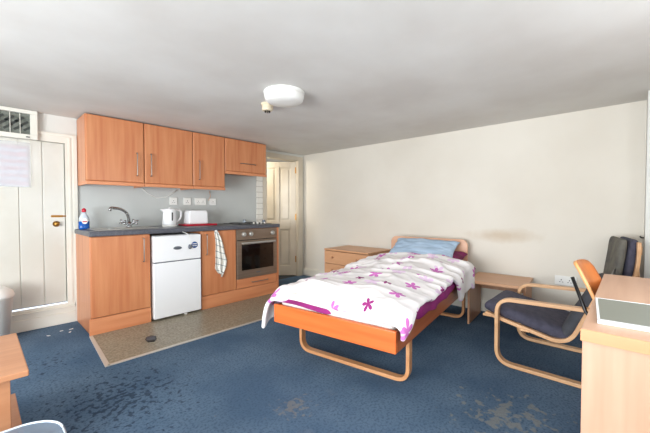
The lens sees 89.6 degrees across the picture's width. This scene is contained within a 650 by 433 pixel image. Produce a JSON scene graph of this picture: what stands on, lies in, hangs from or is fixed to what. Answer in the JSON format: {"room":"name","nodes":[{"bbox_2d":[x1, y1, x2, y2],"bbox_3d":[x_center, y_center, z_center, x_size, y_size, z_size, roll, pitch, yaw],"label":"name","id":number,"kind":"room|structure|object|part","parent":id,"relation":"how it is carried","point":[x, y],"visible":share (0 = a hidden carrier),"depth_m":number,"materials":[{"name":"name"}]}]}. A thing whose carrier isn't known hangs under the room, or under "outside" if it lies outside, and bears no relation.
{"room":"studio apartment","nodes":[
{"label":"studio apartment","id":0,"kind":"room"},
{"bbox_2d":[79,221,89,228],"bbox_3d":[-2.303,0.084,3.132,0.053,0.075,0.088,1,2,43],"label":"label","id":1,"kind":"object","parent":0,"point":[82,224],"depth_m":3.11,"materials":[{"name":"blue plastic"}]},
{"bbox_2d":[37,113,302,223],"bbox_3d":[-2.497,0.064,3.246,0.120,2.039,6.126,1,2,43],"label":"wall","id":2,"kind":"structure","parent":0,"point":[46,122],"depth_m":3.10,"materials":[{"name":"pale grey paint"}]},
{"bbox_2d":[0,106,37,140],"bbox_3d":[-2.761,-0.814,2.804,0.064,0.255,0.450,1,2,43],"label":"vent window","id":3,"kind":"structure","parent":2,"relation":"in","point":[16,123],"depth_m":2.87,"materials":[{"name":"white paint"}]},
{"bbox_3d":[-2.750,-0.817,2.811,0.008,0.178,0.061,1,2,43],"label":"pane","id":4,"kind":"part","parent":3,"relation":"part of","materials":[{"name":"clear glass"}]},
{"bbox_3d":[-2.706,-0.819,2.858,0.008,0.178,0.060,1,2,43],"label":"pane","id":5,"kind":"part","parent":3,"relation":"part of","materials":[{"name":"clear glass"}]},
{"bbox_3d":[-2.661,-0.820,2.906,0.008,0.178,0.064,1,2,43],"label":"pane","id":6,"kind":"part","parent":3,"relation":"part of","materials":[{"name":"clear glass"}]},
{"bbox_2d":[0,137,66,309],"bbox_3d":[-2.769,0.069,2.867,0.089,1.517,0.800,1,2,43],"label":"door","id":7,"kind":"structure","parent":2,"relation":"in","point":[32,218],"depth_m":3.00,"materials":[{"name":"white wood"}]},
{"bbox_2d":[0,144,28,186],"bbox_3d":[-2.813,-0.458,2.784,0.023,0.400,0.467,1,2,43],"label":"notice","id":8,"kind":"object","parent":7,"relation":"attached to","point":[13,158],"visible":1,"depth_m":2.88,"materials":[{"name":"paper"}]},
{"bbox_3d":[-2.532,0.070,3.090,0.046,0.056,0.056,1,2,43],"label":"knob","id":9,"kind":"part","parent":7,"relation":"part of","materials":[{"name":"gold metal"}]},
{"bbox_2d":[7,131,77,320],"bbox_3d":[-2.800,0.127,2.888,0.128,1.810,0.988,1,2,43],"label":"door frame","id":10,"kind":"structure","parent":2,"relation":"attached to","point":[69,141],"depth_m":3.17,"materials":[{"name":"white paint"}]},
{"bbox_2d":[10,302,75,333],"bbox_3d":[-3.453,0.955,2.131,0.035,0.190,2.960,1,2,43],"label":"baseboard","id":11,"kind":"structure","parent":2,"relation":"attached to","point":[47,316],"depth_m":3.02,"materials":[{"name":"white paint"}]},
{"bbox_2d":[77,113,144,186],"bbox_3d":[-2.118,-0.622,3.252,0.386,0.641,0.490,1,2,43],"label":"upper cabinet","id":12,"kind":"object","parent":2,"relation":"attached to","point":[110,151],"visible":1,"depth_m":3.12,"materials":[{"name":"brown wood"}]},
{"bbox_2d":[134,124,192,188],"bbox_3d":[-1.777,-0.631,3.617,0.386,0.641,0.501,1,2,43],"label":"upper cabinet","id":13,"kind":"object","parent":2,"relation":"attached to","point":[167,151],"visible":0.91,"depth_m":3.49,"materials":[{"name":"brown wood"}]},
{"bbox_2d":[76,119,255,228],"bbox_3d":[-1.716,-0.436,3.977,0.006,1.074,2.093,1,2,43],"label":"backsplash","id":14,"kind":"structure","parent":2,"relation":"attached to","point":[237,202],"depth_m":3.75,"materials":[{"name":"white paint"}]},
{"bbox_2d":[169,197,176,204],"bbox_3d":[-1.795,-0.181,3.881,0.015,0.086,0.088,1,2,43],"label":"wall socket","id":15,"kind":"object","parent":14,"relation":"attached to","point":[173,201],"visible":1,"depth_m":3.88,"materials":[{"name":"white plastic"}]},
{"bbox_2d":[183,198,190,204],"bbox_3d":[-1.683,-0.184,4.001,0.015,0.086,0.088,1,2,43],"label":"wall socket","id":16,"kind":"object","parent":14,"relation":"attached to","point":[187,201],"visible":1,"depth_m":4.00,"materials":[{"name":"white plastic"}]},
{"bbox_2d":[195,198,205,204],"bbox_3d":[-1.567,-0.187,4.125,0.015,0.086,0.147,1,2,43],"label":"wall socket","id":17,"kind":"object","parent":14,"relation":"attached to","point":[198,201],"visible":1,"depth_m":4.12,"materials":[{"name":"white plastic"}]},
{"bbox_2d":[209,198,215,204],"bbox_3d":[-1.454,-0.190,4.246,0.015,0.086,0.088,1,2,43],"label":"wall socket","id":18,"kind":"object","parent":14,"relation":"attached to","point":[211,201],"visible":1,"depth_m":4.24,"materials":[{"name":"white plastic"}]},
{"bbox_2d":[180,132,224,189],"bbox_3d":[-1.468,-0.639,3.947,0.386,0.641,0.396,1,2,43],"label":"upper cabinet","id":19,"kind":"object","parent":2,"relation":"attached to","point":[208,151],"visible":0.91,"depth_m":3.83,"materials":[{"name":"brown wood"}]},
{"bbox_3d":[-1.357,-0.654,3.843,0.019,0.605,0.392,1,2,43],"label":"door","id":20,"kind":"part","parent":19,"relation":"part of","materials":[{"name":"brown wood"}]},
{"bbox_2d":[224,138,265,176],"bbox_3d":[-1.120,-0.750,4.316,0.387,0.436,0.613,1,2,43],"label":"upper cabinet","id":21,"kind":"object","parent":2,"relation":"attached to","point":[243,158],"visible":0.87,"depth_m":4.19,"materials":[{"name":"brown wood"}]},
{"bbox_2d":[256,176,262,221],"bbox_3d":[-0.957,-0.238,4.787,0.014,0.750,0.120,1,2,43],"label":"tiles","id":22,"kind":"structure","parent":2,"relation":"attached to","point":[259,180],"depth_m":4.78,"materials":[{"name":"beige tile"}]},
{"bbox_2d":[267,162,295,274],"bbox_3d":[-0.773,0.037,5.379,0.606,1.860,0.046,0,1,0],"label":"door","id":23,"kind":"structure","parent":2,"relation":"in","point":[281,176],"depth_m":5.36,"materials":[{"name":"beige paint"}]},
{"bbox_3d":[-0.896,-0.362,5.366,0.120,0.800,0.014,0,1,0],"label":"panel","id":24,"kind":"part","parent":23,"relation":"part of","materials":[{"name":"beige paint"}]},
{"bbox_3d":[-0.656,-0.362,5.365,0.120,0.800,0.014,0,1,0],"label":"panel","id":25,"kind":"part","parent":23,"relation":"part of","materials":[{"name":"beige paint"}]},
{"bbox_3d":[-0.656,0.507,5.386,0.120,0.540,0.014,0,1,0],"label":"panel","id":26,"kind":"part","parent":23,"relation":"part of","materials":[{"name":"beige paint"}]},
{"bbox_2d":[263,152,302,275],"bbox_3d":[-0.690,0.008,5.160,0.153,1.940,0.793,1,2,43],"label":"door frame","id":27,"kind":"structure","parent":2,"relation":"attached to","point":[299,160],"depth_m":5.35,"materials":[{"name":"beige paint"}]},
{"bbox_2d":[81,288,272,362],"bbox_3d":[-1.280,1.015,3.524,1.309,0.004,2.118,1,2,43],"label":"floor","id":28,"kind":"structure","parent":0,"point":[121,344],"depth_m":3.00,"materials":[{"name":"beige tile"}]},
{"bbox_2d":[76,234,150,335],"bbox_3d":[-2.055,0.597,3.173,0.626,0.857,0.495,1,2,43],"label":"base cabinet","id":29,"kind":"object","parent":28,"relation":"on","point":[113,272],"depth_m":2.97,"materials":[{"name":"brown wood"}]},
{"bbox_3d":[-1.857,0.954,2.996,0.017,0.142,0.495,1,2,43],"label":"plinth","id":30,"kind":"part","parent":29,"relation":"part of","materials":[{"name":"brown wood"}]},
{"bbox_3d":[-1.853,0.528,2.992,0.020,0.703,0.478,1,2,43],"label":"door","id":31,"kind":"part","parent":29,"relation":"part of","materials":[{"name":"brown wood"}]},
{"bbox_2d":[75,223,279,236],"bbox_3d":[-1.520,0.131,3.750,0.606,0.046,2.075,1,2,43],"label":"countertop","id":32,"kind":"structure","parent":29,"relation":"on","point":[85,232],"depth_m":3.31,"materials":[{"name":"grey laminate"}]},
{"bbox_2d":[79,208,89,228],"bbox_3d":[-2.302,0.020,3.130,0.056,0.202,0.088,1,2,43],"label":"bottle","id":33,"kind":"object","parent":32,"relation":"on","point":[84,223],"visible":0.98,"depth_m":3.11,"materials":[{"name":"blue"}]},
{"bbox_2d":[88,226,157,230],"bbox_3d":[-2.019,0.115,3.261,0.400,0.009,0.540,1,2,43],"label":"sink","id":34,"kind":"object","parent":32,"relation":"in","point":[133,227],"visible":0.91,"depth_m":3.21,"materials":[{"name":"metal"}]},
{"bbox_3d":[-2.080,0.119,3.175,0.290,0.002,0.270,1,2,43],"label":"bowl","id":35,"kind":"part","parent":34,"relation":"part of","materials":[{"name":"metal"}]},
{"bbox_2d":[108,206,138,226],"bbox_3d":[-2.060,0.005,3.310,0.123,0.212,0.340,0,1,19],"label":"mixer tap","id":36,"kind":"object","parent":32,"relation":"on","point":[128,223],"visible":0.98,"depth_m":3.36,"materials":[{"name":"silver metal"}]},
{"bbox_3d":[-2.048,-0.013,3.270,0.031,0.174,0.277,0,1,8],"label":"spout","id":37,"kind":"part","parent":36,"relation":"part of","materials":[{"name":"silver metal"}]},
{"bbox_2d":[160,207,181,226],"bbox_3d":[-1.712,0.005,3.636,0.207,0.210,0.156,0,1,-14],"label":"kettle","id":38,"kind":"object","parent":32,"relation":"on","point":[169,219],"visible":0.98,"depth_m":3.58,"materials":[{"name":"white plastic"}]},
{"bbox_3d":[-1.659,-0.007,3.702,0.021,0.159,0.081,1,2,43],"label":"handle","id":39,"kind":"part","parent":38,"relation":"part of","materials":[{"name":"white plastic"}]},
{"bbox_2d":[178,223,216,225],"bbox_3d":[-1.502,0.095,3.873,0.240,0.020,0.370,1,2,43],"label":"tray","id":40,"kind":"object","parent":32,"relation":"on","point":[207,223],"visible":0.94,"depth_m":3.77,"materials":[{"name":"red plastic"}]},
{"bbox_2d":[184,210,207,223],"bbox_3d":[-1.514,0.005,3.857,0.150,0.160,0.247,1,2,43],"label":"toaster","id":41,"kind":"object","parent":40,"relation":"on","point":[190,216],"visible":0.99,"depth_m":3.79,"materials":[{"name":"white plastic"}]},
{"bbox_2d":[223,222,270,224],"bbox_3d":[-1.022,0.082,4.327,0.420,0.024,0.470,1,2,43],"label":"cooktop","id":42,"kind":"object","parent":32,"relation":"in","point":[237,223],"visible":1,"depth_m":4.24,"materials":[{"name":"silver metal"}]},
{"bbox_3d":[-1.022,0.091,4.327,0.420,0.005,0.470,1,2,43],"label":"plate","id":43,"kind":"part","parent":42,"relation":"part of","materials":[{"name":"black plastic"}]},
{"bbox_2d":[145,335,156,341],"bbox_3d":[-1.462,1.025,2.753,0.085,0.011,0.144,-1,2,-27],"label":"drain cover","id":44,"kind":"object","parent":28,"relation":"on","point":[151,338],"visible":1,"depth_m":2.74,"materials":[{"name":"black plastic"}]},
{"bbox_2d":[150,232,200,319],"bbox_3d":[-1.688,0.598,3.518,0.565,0.830,0.474,1,2,43],"label":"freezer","id":45,"kind":"object","parent":28,"relation":"on","point":[175,268],"visible":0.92,"depth_m":3.30,"materials":[{"name":"white metal"}]},
{"bbox_3d":[-1.502,0.725,3.347,0.046,0.545,0.474,1,2,43],"label":"fridge door","id":46,"kind":"part","parent":45,"relation":"part of","materials":[{"name":"white metal"}]},
{"bbox_3d":[-1.502,0.318,3.337,0.046,0.253,0.474,1,2,43],"label":"freezer door","id":47,"kind":"part","parent":45,"relation":"part of","materials":[{"name":"white metal"}]},
{"bbox_2d":[89,319,261,366],"bbox_3d":[-1.052,1.018,3.308,0.731,0.008,2.162,1,2,43],"label":"edging strip","id":48,"kind":"object","parent":28,"relation":"on","point":[103,358],"visible":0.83,"depth_m":2.58,"materials":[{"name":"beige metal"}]},
{"bbox_2d":[189,230,235,296],"bbox_3d":[-1.391,0.580,3.882,0.626,0.857,0.424,1,2,43],"label":"base cabinet","id":49,"kind":"object","parent":28,"relation":"on","point":[212,282],"visible":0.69,"depth_m":3.65,"materials":[{"name":"brown wood"}]},
{"bbox_2d":[214,230,226,276],"bbox_3d":[-1.171,0.416,3.683,0.032,0.536,0.157,1,2,43],"label":"tea towel","id":50,"kind":"object","parent":49,"relation":"hanging from","point":[221,260],"visible":1,"depth_m":3.67,"materials":[{"name":"fabric"}]},
{"bbox_2d":[201,282,276,309],"bbox_3d":[-0.987,0.932,3.925,0.017,0.142,1.026,1,2,43],"label":"plinth","id":51,"kind":"object","parent":28,"relation":"on","point":[214,300],"visible":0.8,"depth_m":3.86,"materials":[{"name":"brown wood"}]},
{"bbox_2d":[236,227,278,289],"bbox_3d":[-1.030,0.571,4.268,0.626,0.857,0.625,1,2,43],"label":"base cabinet","id":52,"kind":"object","parent":28,"relation":"on","point":[274,277],"visible":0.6,"depth_m":4.12,"materials":[{"name":"brown wood"}]},
{"bbox_2d":[236,228,276,279],"bbox_3d":[-0.997,0.442,4.217,0.555,0.588,0.594,1,2,43],"label":"oven","id":53,"kind":"object","parent":52,"relation":"in","point":[256,249],"visible":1,"depth_m":4.03,"materials":[{"name":"silver metal"}]},
{"bbox_3d":[-0.840,0.214,4.065,0.024,0.126,0.594,1,2,43],"label":"control panel","id":54,"kind":"part","parent":53,"relation":"part of","materials":[{"name":"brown metal"}]},
{"bbox_3d":[-0.828,0.488,4.060,0.004,0.307,0.470,1,2,43],"label":"glass","id":55,"kind":"part","parent":53,"relation":"part of","materials":[{"name":"black glass"}]},
{"bbox_3d":[-0.811,0.315,4.040,0.047,0.025,0.480,1,2,43],"label":"handle","id":56,"kind":"part","parent":53,"relation":"part of","materials":[{"name":"metal"}]},
{"bbox_3d":[-0.842,0.798,4.079,0.020,0.112,0.591,1,2,43],"label":"drawer","id":57,"kind":"part","parent":52,"relation":"part of","materials":[{"name":"brown wood"}]},
{"bbox_3d":[-0.835,0.566,4.495,0.597,0.857,0.026,1,2,43],"label":"panel","id":58,"kind":"part","parent":52,"relation":"part of","materials":[{"name":"brown wood"}]},
{"bbox_2d":[10,275,581,432],"bbox_3d":[-0.904,1.071,2.514,6.080,0.060,7.000,1,2,43],"label":"floor","id":59,"kind":"structure","parent":0,"point":[250,378],"depth_m":2.04,"materials":[{"name":"blue carpet"}]},
{"bbox_2d":[0,286,14,335],"bbox_3d":[-2.695,0.804,2.643,0.284,0.467,0.284,1,2,43],"label":"waste bin","id":60,"kind":"object","parent":59,"relation":"on","point":[7,294],"visible":0.78,"depth_m":2.64,"materials":[{"name":"grey plastic"}]},
{"bbox_3d":[-2.695,0.617,2.639,0.284,0.091,0.284,1,2,43],"label":"lid","id":61,"kind":"part","parent":60,"relation":"part of","materials":[{"name":"white plastic"}]},
{"bbox_2d":[0,333,28,431],"bbox_3d":[-1.607,0.844,1.303,0.580,0.452,0.598,1,2,43],"label":"table","id":62,"kind":"object","parent":59,"relation":"on","point":[13,365],"visible":0.98,"depth_m":1.36,"materials":[{"name":"brown wood"}]},
{"bbox_3d":[-1.436,0.860,1.135,0.020,0.428,0.505,1,2,43],"label":"panel","id":63,"kind":"part","parent":62,"relation":"part of","materials":[{"name":"brown wood"}]},
{"bbox_2d":[11,393,21,427],"bbox_3d":[-1.606,0.918,1.308,0.453,0.022,0.565,1,2,43],"label":"shelf","id":64,"kind":"object","parent":62,"relation":"attached to","point":[15,414],"depth_m":1.50,"materials":[{"name":"brown wood"}]},
{"bbox_2d":[0,420,66,432],"bbox_3d":[-1.011,0.929,0.954,0.546,0.297,0.446,1,2,43],"label":"tub","id":65,"kind":"object","parent":59,"relation":"on","point":[43,426],"visible":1,"depth_m":1.21,"materials":[{"name":"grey plastic"}]},
{"bbox_2d":[324,245,390,272],"bbox_3d":[0.415,0.712,4.326,0.720,0.572,0.544,1,2,43],"label":"dresser","id":66,"kind":"object","parent":59,"relation":"on","point":[336,258],"visible":0.4,"depth_m":4.23,"materials":[{"name":"brown wood"}]},
{"bbox_3d":[0.255,0.708,4.155,0.704,0.163,0.016,1,2,43],"label":"drawer","id":67,"kind":"part","parent":66,"relation":"part of","materials":[{"name":"brown wood"}]},
{"bbox_3d":[0.255,0.540,4.151,0.704,0.163,0.016,1,2,43],"label":"drawer","id":68,"kind":"part","parent":66,"relation":"part of","materials":[{"name":"brown wood"}]},
{"bbox_2d":[274,236,467,380],"bbox_3d":[0.603,0.646,2.890,0.938,0.772,2.070,1,2,35],"label":"bed","id":69,"kind":"object","parent":59,"relation":"on","point":[387,340],"visible":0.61,"depth_m":2.10,"materials":[{"name":"brown wood"}]},
{"bbox_2d":[282,292,396,329],"bbox_3d":[0.603,0.594,2.873,0.852,0.152,1.975,1,2,35],"label":"mattress","id":70,"kind":"object","parent":69,"relation":"on","point":[315,301],"visible":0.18,"depth_m":2.09,"materials":[{"name":"white fabric"}]},
{"bbox_2d":[272,267,475,318],"bbox_3d":[0.583,0.568,2.844,1.011,0.110,1.948,1,2,35],"label":"sheet","id":71,"kind":"object","parent":70,"relation":"on","point":[431,305],"visible":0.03,"depth_m":2.17,"materials":[{"name":"fabric"}]},
{"bbox_2d":[453,251,467,259],"bbox_3d":[1.127,0.435,3.488,0.658,0.172,0.379,1,2,35],"label":"pillow","id":72,"kind":"object","parent":71,"relation":"on","point":[460,255],"visible":0.1,"depth_m":3.36,"materials":[{"name":"fabric"}]},
{"bbox_2d":[389,238,459,257],"bbox_3d":[1.054,0.346,3.538,0.696,0.201,0.314,1,2,35],"label":"pillow","id":73,"kind":"object","parent":72,"relation":"on","point":[414,245],"visible":0.77,"depth_m":3.47,"materials":[{"name":"blue fabric"}]},
{"bbox_3d":[0.177,0.873,2.314,0.888,0.344,0.050,1,2,35],"label":"leg","id":74,"kind":"part","parent":69,"relation":"part of","materials":[{"name":"laminate"}]},
{"bbox_2d":[262,252,474,340],"bbox_3d":[0.482,0.580,2.716,1.111,0.411,1.743,1,2,35],"label":"duvet","id":75,"kind":"object","parent":69,"relation":"on","point":[386,288],"visible":0.98,"depth_m":2.29,"materials":[{"name":"fabric"}]},
{"bbox_3d":[0.973,0.673,2.631,0.026,0.120,2.017,1,2,35],"label":"rail","id":76,"kind":"part","parent":69,"relation":"part of","materials":[{"name":"brown wood"}]},
{"bbox_3d":[1.165,0.476,3.741,0.869,0.472,0.025,1,2,35],"label":"headboard","id":77,"kind":"part","parent":69,"relation":"part of","materials":[{"name":"brown wood"}]},
{"bbox_3d":[1.035,0.844,3.526,0.888,0.344,0.050,1,2,35],"label":"leg","id":78,"kind":"part","parent":69,"relation":"part of","materials":[{"name":"laminate"}]},
{"bbox_2d":[467,272,532,333],"bbox_3d":[1.682,0.812,3.158,0.500,0.428,0.500,1,2,38],"label":"bedside table","id":79,"kind":"object","parent":59,"relation":"on","point":[503,282],"visible":0.66,"depth_m":3.16,"materials":[{"name":"brown wood"}]},
{"bbox_3d":[1.508,0.822,3.302,0.018,0.400,0.450,1,2,38],"label":"panel","id":80,"kind":"part","parent":79,"relation":"part of","materials":[{"name":"brown wood"}]},
{"bbox_3d":[1.819,0.687,3.326,0.435,0.130,0.018,1,2,38],"label":"panel","id":81,"kind":"part","parent":79,"relation":"part of","materials":[{"name":"brown wood"}]},
{"bbox_3d":[1.867,0.829,3.020,0.018,0.400,0.450,1,2,38],"label":"panel","id":82,"kind":"part","parent":79,"relation":"part of","materials":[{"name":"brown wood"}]},
{"bbox_2d":[483,268,615,388],"bbox_3d":[1.658,0.704,2.355,0.812,0.677,0.670,1,2,43],"label":"armchair","id":83,"kind":"object","parent":59,"relation":"on","point":[552,319],"visible":0.79,"depth_m":2.27,"materials":[{"name":"black fabric"}]},
{"bbox_2d":[485,290,570,341],"bbox_3d":[1.557,0.717,2.450,0.550,0.185,0.530,1,2,43],"label":"seat cushion","id":84,"kind":"object","parent":83,"relation":"on","point":[556,323],"depth_m":2.30,"materials":[{"name":"black fabric"}]},
{"bbox_3d":[1.429,0.630,2.200,0.657,0.371,0.032,1,2,43],"label":"seat rail","id":85,"kind":"part","parent":83,"relation":"part of","materials":[{"name":"brown wood"}]},
{"bbox_2d":[562,273,604,335],"bbox_3d":[1.783,0.593,2.236,0.225,0.384,0.530,1,2,43],"label":"cushion","id":86,"kind":"object","parent":83,"relation":"on","point":[572,321],"depth_m":2.08,"materials":[{"name":"grey fabric"}]},
{"bbox_2d":[570,259,601,315],"bbox_3d":[1.483,0.650,1.548,0.310,0.830,0.525,-1,2,-29],"label":"desk chair","id":87,"kind":"object","parent":59,"relation":"on","point":[586,269],"visible":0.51,"depth_m":1.70,"materials":[{"name":"orange wood"}]},
{"bbox_3d":[1.397,0.377,1.696,0.162,0.292,0.172,-1,2,-29],"label":"backrest","id":88,"kind":"part","parent":87,"relation":"part of","materials":[{"name":"orange wood"}]},
{"bbox_2d":[580,274,649,432],"bbox_3d":[1.466,0.707,1.186,0.761,0.731,1.170,1,2,43],"label":"desk","id":89,"kind":"object","parent":59,"relation":"on","point":[615,379],"visible":0.98,"depth_m":0.98,"materials":[{"name":"brown wood"}]},
{"bbox_3d":[1.079,0.732,0.778,0.747,0.700,0.028,1,2,43],"label":"panel","id":90,"kind":"part","parent":89,"relation":"part of","materials":[{"name":"brown wood"}]},
{"bbox_2d":[595,297,649,331],"bbox_3d":[1.199,0.339,1.017,0.550,0.011,0.350,1,2,39],"label":"framed panel","id":91,"kind":"object","parent":89,"relation":"on","point":[618,313],"visible":1,"depth_m":1.11,"materials":[{"name":"white plastic"}]},
{"bbox_2d":[632,242,642,276],"bbox_3d":[2.256,0.608,2.579,0.253,0.857,0.440,1,2,31],"label":"armchair","id":92,"kind":"object","parent":59,"relation":"on","point":[636,273],"visible":0.12,"depth_m":2.33,"materials":[{"name":"brown wood"}]},
{"bbox_2d":[603,236,626,275],"bbox_3d":[2.261,0.400,2.571,0.105,0.474,0.368,1,2,31],"label":"cushion","id":93,"kind":"object","parent":92,"relation":"on","point":[617,247],"visible":0.62,"depth_m":2.45,"materials":[{"name":"grey fabric"}]},
{"bbox_2d":[620,236,637,276],"bbox_3d":[2.312,0.400,2.540,0.105,0.474,0.368,1,2,31],"label":"cushion","id":94,"kind":"object","parent":92,"relation":"on","point":[629,265],"visible":0.27,"depth_m":2.38,"materials":[{"name":"blue fabric"}]},
{"bbox_2d":[0,0,649,161],"bbox_3d":[-0.901,-0.986,2.395,6.180,0.101,7.100,1,2,43],"label":"ceiling","id":95,"kind":"structure","parent":0,"point":[368,72],"depth_m":1.98,"materials":[{"name":"paint"}]},
{"bbox_2d":[261,102,272,112],"bbox_3d":[-0.481,-0.906,2.737,0.106,0.074,0.106,1,2,43],"label":"smoke detector","id":96,"kind":"object","parent":95,"relation":"attached to","point":[266,107],"visible":0.91,"depth_m":2.70,"materials":[{"name":"beige plastic"}]},
{"bbox_2d":[263,85,304,107],"bbox_3d":[-0.307,-0.893,2.469,0.308,0.088,0.308,1,2,43],"label":"ceiling light","id":97,"kind":"object","parent":95,"relation":"attached to","point":[286,96],"visible":1,"depth_m":2.37,"materials":[{"name":"white plastic"}]},
{"bbox_2d":[303,100,646,311],"bbox_3d":[1.357,0.049,3.904,4.909,2.039,0.100,1,2,43],"label":"wall","id":98,"kind":"structure","parent":0,"point":[533,198],"depth_m":3.38,"materials":[{"name":"beige paint"}]},
{"bbox_2d":[303,268,486,310],"bbox_3d":[1.113,0.944,4.069,4.057,0.120,0.022,1,2,43],"label":"baseboard","id":99,"kind":"structure","parent":98,"relation":"attached to","point":[308,272],"depth_m":3.72,"materials":[{"name":"white paint"}]},
{"bbox_2d":[555,275,576,285],"bbox_3d":[2.222,0.594,3.027,0.165,0.086,0.015,1,2,43],"label":"wall socket","id":100,"kind":"object","parent":98,"relation":"attached to","point":[561,280],"visible":0.93,"depth_m":3.03,"materials":[{"name":"white plastic"}]},
{"bbox_2d":[643,90,649,277],"bbox_3d":[2.724,0.055,2.360,0.602,1.979,0.286,1,2,43],"label":"wall","id":101,"kind":"structure","parent":0,"point":[646,257],"depth_m":2.45,"materials":[{"name":"white paint"}]}
]}

